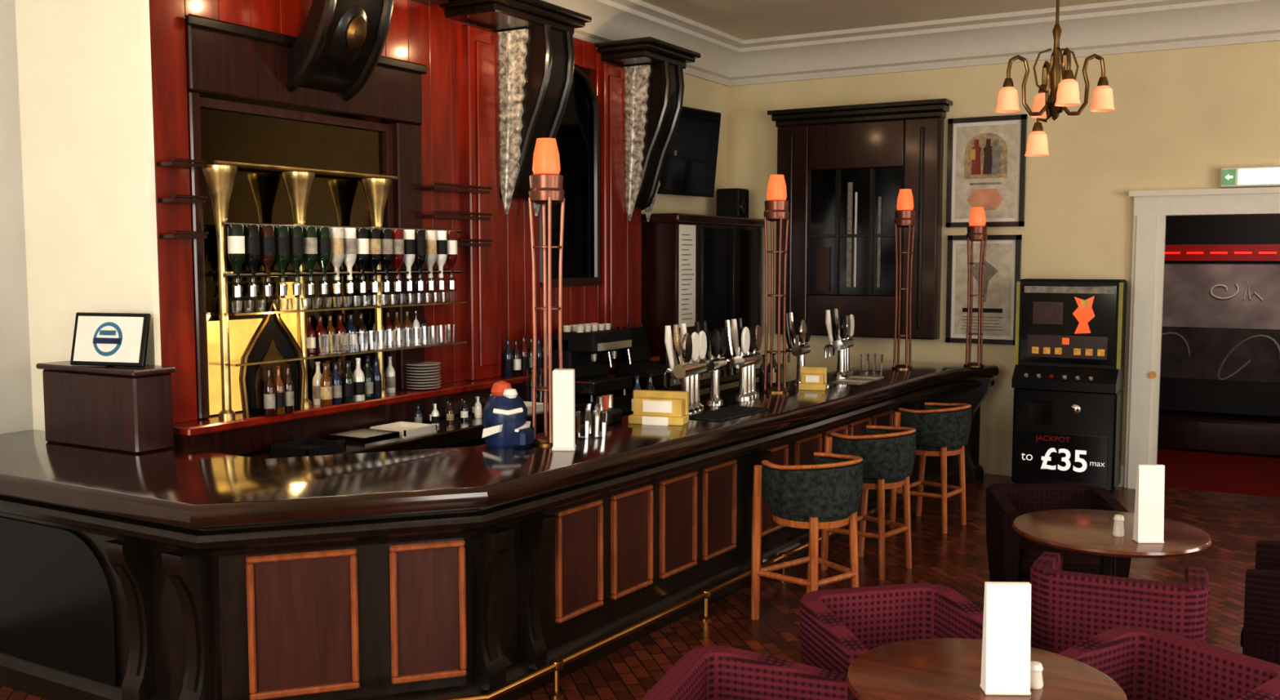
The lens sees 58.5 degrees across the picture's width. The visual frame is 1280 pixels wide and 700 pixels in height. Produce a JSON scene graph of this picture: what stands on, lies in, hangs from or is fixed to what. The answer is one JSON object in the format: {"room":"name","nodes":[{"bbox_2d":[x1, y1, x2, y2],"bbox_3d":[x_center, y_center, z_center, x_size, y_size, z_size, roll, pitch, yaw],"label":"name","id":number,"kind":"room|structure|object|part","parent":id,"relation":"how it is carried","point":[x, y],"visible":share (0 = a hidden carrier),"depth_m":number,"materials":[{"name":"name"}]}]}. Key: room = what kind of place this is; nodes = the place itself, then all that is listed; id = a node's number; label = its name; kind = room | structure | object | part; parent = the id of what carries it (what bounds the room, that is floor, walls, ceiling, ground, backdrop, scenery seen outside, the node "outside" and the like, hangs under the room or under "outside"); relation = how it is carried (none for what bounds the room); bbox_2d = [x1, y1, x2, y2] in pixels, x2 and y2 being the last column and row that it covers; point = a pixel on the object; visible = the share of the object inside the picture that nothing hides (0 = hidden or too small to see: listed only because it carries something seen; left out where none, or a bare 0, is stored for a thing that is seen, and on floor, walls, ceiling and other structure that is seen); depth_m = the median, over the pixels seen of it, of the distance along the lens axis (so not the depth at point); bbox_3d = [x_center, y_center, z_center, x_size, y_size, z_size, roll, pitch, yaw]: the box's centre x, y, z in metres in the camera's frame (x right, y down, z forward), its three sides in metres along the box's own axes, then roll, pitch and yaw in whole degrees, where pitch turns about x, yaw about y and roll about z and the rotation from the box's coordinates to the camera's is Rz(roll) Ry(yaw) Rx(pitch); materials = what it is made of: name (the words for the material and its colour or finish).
{"room":"bar","nodes":[
{"label":"bar","id":0,"kind":"room"},
{"bbox_2d":[0,0,33,433],"bbox_3d":[-5.093,-0.390,4.063,0.150,4.320,5.930,3,5,30],"label":"wall","id":1,"kind":"structure","parent":0,"point":[15,384],"depth_m":6.51,"materials":[{"name":"grey paint"}]},
{"bbox_2d":[14,0,161,431],"bbox_3d":[-3.112,-0.576,6.356,1.260,4.320,0.040,3,5,30],"label":"wall","id":2,"kind":"structure","parent":0,"point":[85,71],"depth_m":6.25,"materials":[{"name":"beige paint"}]},
{"bbox_2d":[0,448,1279,699],"bbox_3d":[1.574,1.651,6.238,9.800,0.100,16.500,3,5,30],"label":"floor","id":3,"kind":"structure","parent":0,"point":[957,559],"depth_m":7.77,"materials":[{"name":"brown wood"}]},
{"bbox_2d":[0,360,999,699],"bbox_3d":[0.192,0.942,7.554,8.697,1.100,3.066,-3,6,-37],"label":"bar counter","id":4,"kind":"object","parent":3,"relation":"on","point":[482,571],"visible":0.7,"depth_m":5.30,"materials":[{"name":"brown wood"}]},
{"bbox_2d":[35,360,176,453],"bbox_3d":[-2.838,0.294,6.081,0.820,0.430,0.260,3,5,30],"label":"wooden box","id":5,"kind":"object","parent":4,"relation":"on","point":[124,409],"visible":0.9,"depth_m":5.93,"materials":[{"name":"brown wood"}]},
{"bbox_2d":[70,311,151,367],"bbox_3d":[-2.773,-0.046,6.007,0.460,0.296,0.111,1,5,16],"label":"framed sign","id":6,"kind":"object","parent":5,"relation":"on","point":[100,339],"visible":1,"depth_m":5.97,"materials":[{"name":"white paper"}]},
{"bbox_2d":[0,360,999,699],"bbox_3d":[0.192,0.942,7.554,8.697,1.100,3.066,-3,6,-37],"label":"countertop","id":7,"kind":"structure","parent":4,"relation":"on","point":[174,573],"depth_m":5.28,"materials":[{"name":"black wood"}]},
{"bbox_2d":[269,400,548,456],"bbox_3d":[-1.389,0.487,7.438,0.300,0.045,2.350,3,5,30],"label":"trays","id":8,"kind":"object","parent":7,"relation":"on","point":[336,442],"visible":0.81,"depth_m":6.84,"materials":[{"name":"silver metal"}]},
{"bbox_2d":[149,0,700,454],"bbox_3d":[-1.068,-1.072,8.204,0.680,3.010,5.250,3,5,30],"label":"back bar","id":9,"kind":"object","parent":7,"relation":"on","point":[397,113],"visible":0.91,"depth_m":7.60,"materials":[{"name":"brown wood"}]},
{"bbox_2d":[239,299,305,417],"bbox_3d":[-2.094,0.041,6.566,0.105,0.660,0.476,3,5,30],"label":"arched niche","id":10,"kind":"object","parent":9,"relation":"on","point":[273,388],"visible":1,"depth_m":6.54,"materials":[{"name":"brown metal"}]},
{"bbox_2d":[275,297,295,310],"bbox_3d":[-2.076,-0.265,6.618,0.073,0.065,0.141,3,5,30],"label":"glass","id":11,"kind":"object","parent":9,"relation":"on","point":[290,298],"depth_m":6.65,"materials":[{"name":"white"}]},
{"bbox_2d":[309,297,324,308],"bbox_3d":[-1.956,-0.281,6.823,0.073,0.065,0.111,3,5,30],"label":"glass","id":12,"kind":"object","parent":9,"relation":"on","point":[312,297],"depth_m":6.86,"materials":[{"name":"white"}]},
{"bbox_2d":[328,296,334,307],"bbox_3d":[-1.896,-0.291,6.927,0.073,0.065,0.046,3,5,30],"label":"glass","id":13,"kind":"object","parent":9,"relation":"on","point":[331,298],"depth_m":6.96,"materials":[{"name":"white"}]},
{"bbox_2d":[201,160,466,418],"bbox_3d":[-1.849,-0.397,7.162,0.270,1.432,2.065,3,5,30],"label":"shelving","id":14,"kind":"object","parent":9,"relation":"attached to","point":[246,191],"depth_m":6.97,"materials":[{"name":"gold metal"}]},
{"bbox_2d":[215,222,462,299],"bbox_3d":[-1.813,-0.559,7.154,0.206,0.427,2.020,3,5,30],"label":"liquor bottles","id":15,"kind":"object","parent":9,"relation":"attached to","point":[254,242],"visible":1,"depth_m":6.94,"materials":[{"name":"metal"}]},
{"bbox_2d":[340,295,355,306],"bbox_3d":[-1.828,-0.299,7.043,0.073,0.066,0.118,3,5,30],"label":"glass","id":16,"kind":"object","parent":9,"relation":"on","point":[350,304],"depth_m":7.08,"materials":[{"name":"white"}]},
{"bbox_2d":[327,330,371,354],"bbox_3d":[-1.823,-0.049,7.072,0.073,0.125,0.370,3,5,30],"label":"glass","id":17,"kind":"object","parent":9,"relation":"on","point":[329,341],"depth_m":7.07,"materials":[{"name":"white"}]},
{"bbox_2d":[306,314,395,405],"label":"liquor bottles","id":18,"kind":"object","parent":9,"relation":"on","point":[338,386],"depth_m":7.13,"materials":[{"name":"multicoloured glass"}]},
{"bbox_2d":[360,294,373,306],"bbox_3d":[-1.744,-0.311,7.187,0.073,0.065,0.116,3,5,30],"label":"glass","id":19,"kind":"object","parent":9,"relation":"on","point":[371,296],"depth_m":7.22,"materials":[{"name":"white"}]},
{"bbox_2d":[377,329,380,349],"bbox_3d":[-1.695,-0.067,7.292,0.073,0.119,0.024,3,5,30],"label":"glass","id":20,"kind":"object","parent":9,"relation":"on","point":[378,331],"depth_m":7.29,"materials":[{"name":"white"}]},
{"bbox_2d":[388,293,400,304],"bbox_3d":[-1.617,-0.329,7.405,0.073,0.065,0.109,3,5,30],"label":"glass","id":21,"kind":"object","parent":9,"relation":"on","point":[398,295],"depth_m":7.44,"materials":[{"name":"white"}]},
{"bbox_2d":[382,310,427,346],"label":"liquor bottles","id":22,"kind":"object","parent":9,"relation":"on","point":[392,327],"depth_m":7.70,"materials":[{"name":"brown glass"}]},
{"bbox_2d":[405,293,417,303],"bbox_3d":[-1.534,-0.340,7.547,0.073,0.067,0.113,3,5,30],"label":"glass","id":23,"kind":"object","parent":9,"relation":"on","point":[407,295],"depth_m":7.59,"materials":[{"name":"white"}]},
{"bbox_2d":[384,324,456,348],"bbox_3d":[-1.488,-0.096,7.646,0.073,0.124,0.712,3,5,30],"label":"glass","id":24,"kind":"object","parent":9,"relation":"on","point":[387,331],"depth_m":7.64,"materials":[{"name":"white"}]},
{"bbox_2d":[405,361,441,389],"bbox_3d":[-1.486,0.179,7.824,0.250,0.178,0.250,3,5,30],"label":"plate stack","id":25,"kind":"object","parent":9,"relation":"on","point":[427,376],"visible":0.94,"depth_m":7.79,"materials":[{"name":"ceramic"}]},
{"bbox_2d":[423,292,435,302],"bbox_3d":[-1.447,-0.352,7.697,0.073,0.065,0.108,3,5,30],"label":"glass","id":26,"kind":"object","parent":9,"relation":"on","point":[433,293],"depth_m":7.73,"materials":[{"name":"white"}]},
{"bbox_2d":[440,291,450,302],"bbox_3d":[-1.364,-0.364,7.839,0.073,0.066,0.105,3,5,30],"label":"glass","id":27,"kind":"object","parent":9,"relation":"on","point":[449,293],"depth_m":7.88,"materials":[{"name":"white"}]},
{"bbox_2d":[502,334,533,376],"label":"liquor bottles","id":28,"kind":"object","parent":9,"relation":"on","point":[515,362],"depth_m":8.72,"materials":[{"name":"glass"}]},
{"bbox_2d":[552,322,632,399],"bbox_3d":[-0.362,0.080,9.214,0.441,0.570,0.600,3,5,30],"label":"coffee machine","id":29,"kind":"object","parent":7,"relation":"on","point":[588,348],"visible":0.96,"depth_m":9.05,"materials":[{"name":"black metal"}]},
{"bbox_2d":[610,326,671,388],"bbox_3d":[-0.003,0.061,9.874,0.400,0.500,0.400,3,5,30],"label":"cash register","id":30,"kind":"object","parent":7,"relation":"on","point":[641,365],"visible":0.58,"depth_m":9.79,"materials":[{"name":"black plastic"}]},
{"bbox_2d":[481,380,533,448],"bbox_3d":[-0.705,0.338,6.071,0.280,0.345,0.256,3,5,30],"label":"figurine","id":31,"kind":"object","parent":4,"relation":"on","point":[504,413],"visible":1,"depth_m":6.00,"materials":[{"name":"blue ceramic"}]},
{"bbox_2d":[528,137,564,446],"bbox_3d":[-0.493,-0.302,6.067,0.190,1.620,0.190,3,5,30],"label":"lamp","id":32,"kind":"object","parent":4,"relation":"on","point":[546,183],"depth_m":6.02,"materials":[{"name":"brown metal"}]},
{"bbox_2d":[551,368,576,450],"bbox_3d":[-0.396,0.310,5.944,0.120,0.420,0.100,0,5,2],"label":"menu card","id":33,"kind":"object","parent":4,"relation":"on","point":[563,379],"visible":1,"depth_m":5.90,"materials":[{"name":"white paper"}]},
{"bbox_2d":[575,403,607,439],"bbox_3d":[-0.249,0.403,6.465,0.167,0.150,0.407,1,5,8],"label":"glasses","id":34,"kind":"object","parent":4,"relation":"on","point":[588,412],"visible":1,"depth_m":6.35,"materials":[{"name":"clear glass"}]},
{"bbox_2d":[589,394,622,426],"bbox_3d":[-0.211,0.359,6.885,0.140,0.170,0.200,2,5,27],"label":"condiment caddy","id":35,"kind":"object","parent":4,"relation":"on","point":[614,415],"visible":0.81,"depth_m":6.83,"materials":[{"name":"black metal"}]},
{"bbox_2d":[631,373,654,413],"bbox_3d":[0.023,0.287,7.213,0.183,0.260,0.069,-5,6,-44],"label":"bottle","id":36,"kind":"object","parent":4,"relation":"on","point":[650,387],"visible":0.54,"depth_m":7.16,"materials":[{"name":"clear glass"}]},
{"bbox_2d":[627,389,688,426],"bbox_3d":[0.112,0.348,6.902,0.340,0.190,0.165,1,5,16],"label":"box","id":37,"kind":"object","parent":4,"relation":"on","point":[656,407],"visible":1,"depth_m":6.88,"materials":[{"name":"yellow paper"}]},
{"bbox_2d":[663,323,706,412],"bbox_3d":[0.296,0.114,7.494,0.194,0.561,0.388,2,5,24],"label":"tap tower","id":38,"kind":"object","parent":4,"relation":"on","point":[694,347],"visible":0.92,"depth_m":7.43,"materials":[{"name":"silver metal"}]},
{"bbox_3d":[0.757,1.420,7.354,0.717,0.180,7.383,4,6,39],"label":"foot rail","id":39,"kind":"part","parent":4,"relation":"part of","materials":[{"name":"gold metal"}]},
{"bbox_2d":[694,320,727,404],"bbox_3d":[0.480,0.085,7.848,0.194,0.561,0.258,2,5,24],"label":"tap tower","id":40,"kind":"object","parent":4,"relation":"on","point":[718,338],"visible":0.84,"depth_m":7.81,"materials":[{"name":"silver metal"}]},
{"bbox_2d":[688,404,769,421],"bbox_3d":[0.564,0.402,7.307,0.260,0.016,0.660,3,6,34],"label":"mat","id":41,"kind":"object","parent":4,"relation":"on","point":[733,411],"visible":0.92,"depth_m":7.25,"materials":[{"name":"black rubber"}]},
{"bbox_2d":[723,317,761,399],"bbox_3d":[0.733,0.059,8.163,0.194,0.561,0.388,2,5,24],"label":"tap tower","id":42,"kind":"object","parent":4,"relation":"on","point":[749,339],"visible":1,"depth_m":8.08,"materials":[{"name":"silver metal"}]},
{"bbox_2d":[759,353,777,388],"bbox_3d":[1.002,0.159,8.801,0.091,0.260,0.261,3,5,30],"label":"bottle","id":43,"kind":"object","parent":4,"relation":"on","point":[775,363],"visible":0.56,"depth_m":8.77,"materials":[{"name":"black glass"}]},
{"bbox_2d":[762,174,789,393],"bbox_3d":[1.002,-0.484,8.430,0.190,1.600,0.190,3,5,30],"label":"lamp","id":44,"kind":"object","parent":4,"relation":"on","point":[776,205],"depth_m":8.40,"materials":[{"name":"brown metal"}]},
{"bbox_2d":[782,311,810,383],"bbox_3d":[1.244,-0.015,9.077,0.194,0.561,0.258,2,5,24],"label":"tap tower","id":45,"kind":"object","parent":4,"relation":"on","point":[799,349],"visible":0.87,"depth_m":9.04,"materials":[{"name":"silver metal"}]},
{"bbox_2d":[798,365,826,390],"bbox_3d":[1.309,0.215,8.656,0.200,0.170,0.120,1,5,16],"label":"box","id":46,"kind":"object","parent":4,"relation":"on","point":[811,378],"visible":1,"depth_m":8.63,"materials":[{"name":"yellow paper"}]},
{"bbox_2d":[824,308,854,377],"bbox_3d":[1.690,-0.064,9.683,0.194,0.561,0.388,2,5,24],"label":"tap tower","id":47,"kind":"object","parent":4,"relation":"on","point":[842,344],"visible":1,"depth_m":9.60,"materials":[{"name":"silver metal"}]},
{"bbox_2d":[831,374,884,384],"bbox_3d":[1.780,0.242,9.312,0.240,0.012,0.600,3,5,30],"label":"mat","id":48,"kind":"object","parent":4,"relation":"on","point":[855,380],"depth_m":9.23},
{"bbox_2d":[860,352,881,371],"bbox_3d":[2.049,0.111,10.073,0.194,0.150,0.180,3,5,30],"label":"glasses","id":49,"kind":"object","parent":4,"relation":"on","point":[868,353],"visible":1,"depth_m":10.06,"materials":[{"name":"clear glass"}]},
{"bbox_2d":[892,188,915,369],"bbox_3d":[2.351,-0.626,10.185,0.190,1.600,0.190,3,5,30],"label":"lamp","id":50,"kind":"object","parent":4,"relation":"on","point":[904,215],"depth_m":10.15,"materials":[{"name":"brown metal"}]},
{"bbox_2d":[964,207,987,367],"bbox_3d":[3.060,-0.569,10.414,0.190,1.450,0.190,3,5,30],"label":"lamp","id":51,"kind":"object","parent":4,"relation":"on","point":[977,228],"depth_m":10.38,"materials":[{"name":"brown metal"}]},
{"bbox_2d":[235,361,782,458],"bbox_3d":[-0.572,0.867,9.157,0.740,0.990,7.120,3,5,30],"label":"bar cabinet","id":52,"kind":"object","parent":3,"relation":"on","point":[468,433],"visible":0.02,"depth_m":7.69,"materials":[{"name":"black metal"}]},
{"bbox_2d":[414,404,422,422],"label":"bottles","id":53,"kind":"object","parent":52,"relation":"on","point":[418,414],"depth_m":7.48,"materials":[{"name":"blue glass"}]},
{"bbox_2d":[429,401,439,426],"label":"bottles","id":54,"kind":"object","parent":52,"relation":"on","point":[433,412],"depth_m":7.51,"materials":[{"name":"clear glass"}]},
{"bbox_2d":[444,399,453,423],"label":"bottles","id":55,"kind":"object","parent":52,"relation":"on","point":[448,410],"depth_m":7.64,"materials":[{"name":"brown glass"}]},
{"bbox_2d":[457,394,481,421],"label":"bottles","id":56,"kind":"object","parent":52,"relation":"on","point":[463,412],"depth_m":7.89,"materials":[{"name":"clear glass"}]},
{"bbox_2d":[524,369,532,400],"label":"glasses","id":57,"kind":"object","parent":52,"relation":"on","point":[525,370],"depth_m":8.56,"materials":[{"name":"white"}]},
{"bbox_2d":[536,368,543,402],"label":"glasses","id":58,"kind":"object","parent":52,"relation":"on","point":[541,382],"depth_m":8.60,"materials":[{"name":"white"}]},
{"bbox_2d":[641,645,852,699],"bbox_3d":[0.366,1.457,3.873,0.612,0.669,0.695,2,5,20],"label":"tub chair","id":59,"kind":"object","parent":3,"relation":"on","point":[709,672],"visible":0.98,"depth_m":4.08,"materials":[{"name":"purple fabric"}]},
{"bbox_2d":[751,451,862,619],"bbox_3d":[1.006,1.087,6.593,0.586,0.969,0.529,-4,6,-40],"label":"bar stool","id":60,"kind":"object","parent":3,"relation":"on","point":[826,493],"visible":0.96,"depth_m":6.40,"materials":[{"name":"brown wood"}]},
{"bbox_2d":[820,425,915,579],"bbox_3d":[1.576,0.998,7.686,0.529,0.969,0.586,4,6,41],"label":"bar stool","id":61,"kind":"object","parent":3,"relation":"on","point":[888,453],"visible":0.84,"depth_m":7.47,"materials":[{"name":"brown wood"}]},
{"bbox_2d":[799,582,983,699],"bbox_3d":[1.053,1.385,4.669,0.711,0.684,0.626,-1,5,-14],"label":"tub chair","id":62,"kind":"object","parent":3,"relation":"on","point":[837,626],"visible":0.62,"depth_m":4.83,"materials":[{"name":"purple fabric"}]},
{"bbox_2d":[888,402,971,533],"bbox_3d":[2.306,0.897,8.936,0.529,0.969,0.586,4,6,39],"label":"bar stool","id":63,"kind":"object","parent":3,"relation":"on","point":[943,429],"depth_m":8.72,"materials":[{"name":"brown wood"}]},
{"bbox_2d":[846,637,1127,699],"bbox_3d":[1.095,1.432,3.679,0.860,0.750,0.860,3,5,30],"label":"pub table","id":64,"kind":"object","parent":3,"relation":"on","point":[936,668],"visible":0.76,"depth_m":3.71,"materials":[{"name":"brown wood"}]},
{"bbox_2d":[979,581,1031,695],"bbox_3d":[1.139,0.893,3.552,0.140,0.345,0.070,0,5,2],"label":"menu card","id":65,"kind":"object","parent":64,"relation":"on","point":[1006,620],"visible":1,"depth_m":3.53,"materials":[{"name":"paper"}]},
{"bbox_2d":[1030,660,1043,688],"bbox_3d":[1.245,1.022,3.605,0.056,0.080,0.055,3,5,30],"label":"salt shaker","id":66,"kind":"object","parent":64,"relation":"on","point":[1036,667],"visible":0.72,"depth_m":3.58,"materials":[{"name":"ceramic"}]},
{"bbox_2d":[986,483,1131,582],"bbox_3d":[2.427,1.200,6.720,0.711,0.720,0.626,0,5,5],"label":"tub chair","id":67,"kind":"object","parent":3,"relation":"on","point":[1011,555],"visible":0.52,"depth_m":6.66,"materials":[{"name":"purple fabric"}]},
{"bbox_2d":[1011,278,1127,493],"bbox_3d":[3.881,0.312,10.366,0.900,1.900,0.520,3,5,30],"label":"machine","id":68,"kind":"object","parent":3,"relation":"on","point":[1068,379],"visible":1,"depth_m":10.22,"materials":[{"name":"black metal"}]},
{"bbox_2d":[1012,508,1211,576],"bbox_3d":[2.342,1.265,5.735,0.920,0.750,0.920,3,5,30],"label":"pub table","id":69,"kind":"object","parent":3,"relation":"on","point":[1085,531],"visible":0.59,"depth_m":5.60,"materials":[{"name":"brown wood"}]},
{"bbox_2d":[1112,514,1124,536],"bbox_3d":[2.328,0.851,5.559,0.056,0.105,0.055,3,5,30],"label":"salt shaker","id":70,"kind":"object","parent":69,"relation":"on","point":[1118,523],"visible":1,"depth_m":5.54,"materials":[{"name":"ceramic"}]},
{"bbox_2d":[1132,464,1164,543],"bbox_3d":[2.419,0.729,5.426,0.124,0.370,0.070,0,5,2],"label":"menu card","id":71,"kind":"object","parent":69,"relation":"on","point":[1148,515],"visible":1,"depth_m":5.41,"materials":[{"name":"paper"}]},
{"bbox_2d":[1030,551,1210,653],"bbox_3d":[2.113,1.317,5.064,0.711,0.756,0.626,2,5,26],"label":"tub chair","id":72,"kind":"object","parent":3,"relation":"on","point":[1068,608],"visible":0.59,"depth_m":4.80,"materials":[{"name":"purple fabric"}]},
{"bbox_2d":[1057,626,1279,699],"bbox_3d":[1.857,1.437,4.031,0.626,0.684,0.711,-3,6,-33],"label":"tub chair","id":73,"kind":"object","parent":3,"relation":"on","point":[1146,663],"visible":0.89,"depth_m":4.22,"materials":[{"name":"purple fabric"}]},
{"bbox_2d":[1157,377,1279,457],"bbox_3d":[6.962,0.752,12.062,4.800,0.750,0.480,3,5,30],"label":"bench","id":74,"kind":"object","parent":3,"relation":"on","point":[1235,417],"visible":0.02,"depth_m":12.39,"materials":[{"name":"black leather"}]},
{"bbox_2d":[1240,540,1279,664],"bbox_3d":[3.128,1.302,5.244,0.626,0.756,0.711,3,5,32],"label":"tub chair","id":75,"kind":"object","parent":3,"relation":"on","point":[1260,632],"visible":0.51,"depth_m":5.07,"materials":[{"name":"purple fabric"}]},
{"bbox_2d":[641,73,728,368],"bbox_3d":[-0.951,-0.815,9.294,0.170,4.320,7.230,3,5,30],"label":"wall","id":76,"kind":"structure","parent":0,"point":[699,93],"depth_m":11.80,"materials":[{"name":"beige paint"}]},
{"bbox_2d":[657,106,720,197],"bbox_3d":[0.399,-1.924,11.087,0.214,0.840,1.080,4,6,38],"label":"television","id":77,"kind":"object","parent":76,"relation":"attached to","point":[690,164],"visible":0.69,"depth_m":11.13,"materials":[{"name":"black plastic"}]},
{"bbox_2d":[641,213,764,377],"bbox_3d":[0.637,-0.569,11.393,0.470,1.510,1.950,3,5,30],"label":"upper cabinet","id":78,"kind":"object","parent":76,"relation":"attached to","point":[728,249],"visible":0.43,"depth_m":10.92,"materials":[{"name":"brown wood"}]},
{"bbox_2d":[678,224,695,327],"bbox_3d":[0.443,-0.690,10.667,0.010,0.950,0.320,3,5,30],"label":"list","id":79,"kind":"object","parent":78,"relation":"attached to","point":[686,232],"visible":0.99,"depth_m":10.66,"materials":[{"name":"white paper"}]},
{"bbox_2d":[715,187,748,217],"bbox_3d":[0.962,-1.509,11.795,0.272,0.300,0.260,3,5,30],"label":"loudspeaker","id":80,"kind":"object","parent":78,"relation":"on","point":[734,202],"visible":0.91,"depth_m":11.69,"materials":[{"name":"black plastic"}]},
{"bbox_2d":[640,0,1121,39],"bbox_3d":[0.832,-2.652,4.610,9.800,0.100,13.550,3,5,30],"label":"ceiling","id":81,"kind":"structure","parent":0,"point":[744,20],"depth_m":10.38,"materials":[{"name":"paint"}]},
{"bbox_2d":[995,0,1115,156],"bbox_3d":[2.348,-1.923,6.425,0.502,1.645,0.504,-4,6,-40],"label":"chandelier","id":82,"kind":"object","parent":81,"relation":"hanging from","point":[1064,93],"visible":1,"depth_m":6.43,"materials":[{"name":"brown metal"}]},
{"bbox_2d":[727,40,1279,475],"bbox_3d":[4.591,-0.899,10.335,8.700,4.320,0.150,3,5,30],"label":"wall","id":83,"kind":"structure","parent":0,"point":[1180,117],"depth_m":10.54,"materials":[{"name":"beige paint"}]},
{"bbox_2d":[767,97,952,339],"bbox_3d":[2.166,-1.284,11.488,1.840,2.300,0.250,3,5,30],"label":"display cabinet","id":84,"kind":"object","parent":83,"relation":"attached to","point":[844,168],"visible":0.9,"depth_m":11.42,"materials":[{"name":"brown wood"}]},
{"bbox_2d":[542,0,1279,86],"bbox_3d":[2.768,-2.594,6.984,8.430,0.400,7.220,3,5,30],"label":"trim","id":85,"kind":"structure","parent":83,"relation":"attached to","point":[1123,26],"depth_m":10.57,"materials":[{"name":"white paint"}]},
{"bbox_2d":[945,234,1022,344],"bbox_3d":[3.298,-0.581,10.994,0.690,1.040,0.040,3,5,30],"label":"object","id":86,"kind":"object","parent":83,"relation":"attached to","point":[1002,266],"visible":0.73,"depth_m":10.98,"materials":[{"name":"beige paper"}]},
{"bbox_2d":[946,114,1026,226],"bbox_3d":[3.298,-1.698,10.903,0.730,1.040,0.040,3,5,30],"label":"framed poster","id":87,"kind":"object","parent":83,"relation":"attached to","point":[986,159],"visible":0.97,"depth_m":10.89,"materials":[{"name":"beige paper"}]},
{"bbox_2d":[1008,454,1124,486],"bbox_3d":[5.886,1.224,9.647,5.400,0.200,0.030,3,5,30],"label":"baseboard","id":88,"kind":"structure","parent":83,"relation":"attached to","point":[1122,483],"depth_m":10.49,"materials":[{"name":"white paint"}]},
{"bbox_2d":[1124,186,1279,488],"bbox_3d":[5.416,-0.036,9.772,2.360,2.690,0.110,3,5,30],"label":"door frame","id":89,"kind":"structure","parent":83,"relation":"in","point":[1151,207],"depth_m":10.22,"materials":[{"name":"white paint"}]},
{"bbox_2d":[1219,165,1279,187],"bbox_3d":[5.225,-1.480,9.764,0.480,0.170,0.114,3,5,30],"label":"exit sign","id":90,"kind":"object","parent":83,"relation":"attached to","point":[1258,175],"visible":1,"depth_m":9.73,"materials":[{"name":"white paint"}]},
{"bbox_2d":[1164,213,1279,263],"bbox_3d":[6.464,-0.450,11.106,6.200,3.300,3.000,3,5,30],"label":"wall","id":91,"kind":"structure","parent":0,"point":[1264,228],"depth_m":12.62,"materials":[{"name":"black paint"}]},
{"bbox_2d":[1160,262,1279,382],"bbox_3d":[7.116,-0.157,12.254,5.200,1.530,0.108,3,5,30],"label":"wall","id":92,"kind":"structure","parent":91,"relation":"attached to","point":[1221,322],"depth_m":12.62,"materials":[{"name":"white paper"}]},
{"bbox_2d":[1164,244,1279,260],"bbox_3d":[7.080,-1.034,12.121,4.400,0.180,0.090,3,5,30],"label":"sign","id":93,"kind":"object","parent":91,"relation":"attached to","point":[1172,251],"visible":0.56,"depth_m":12.50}
]}

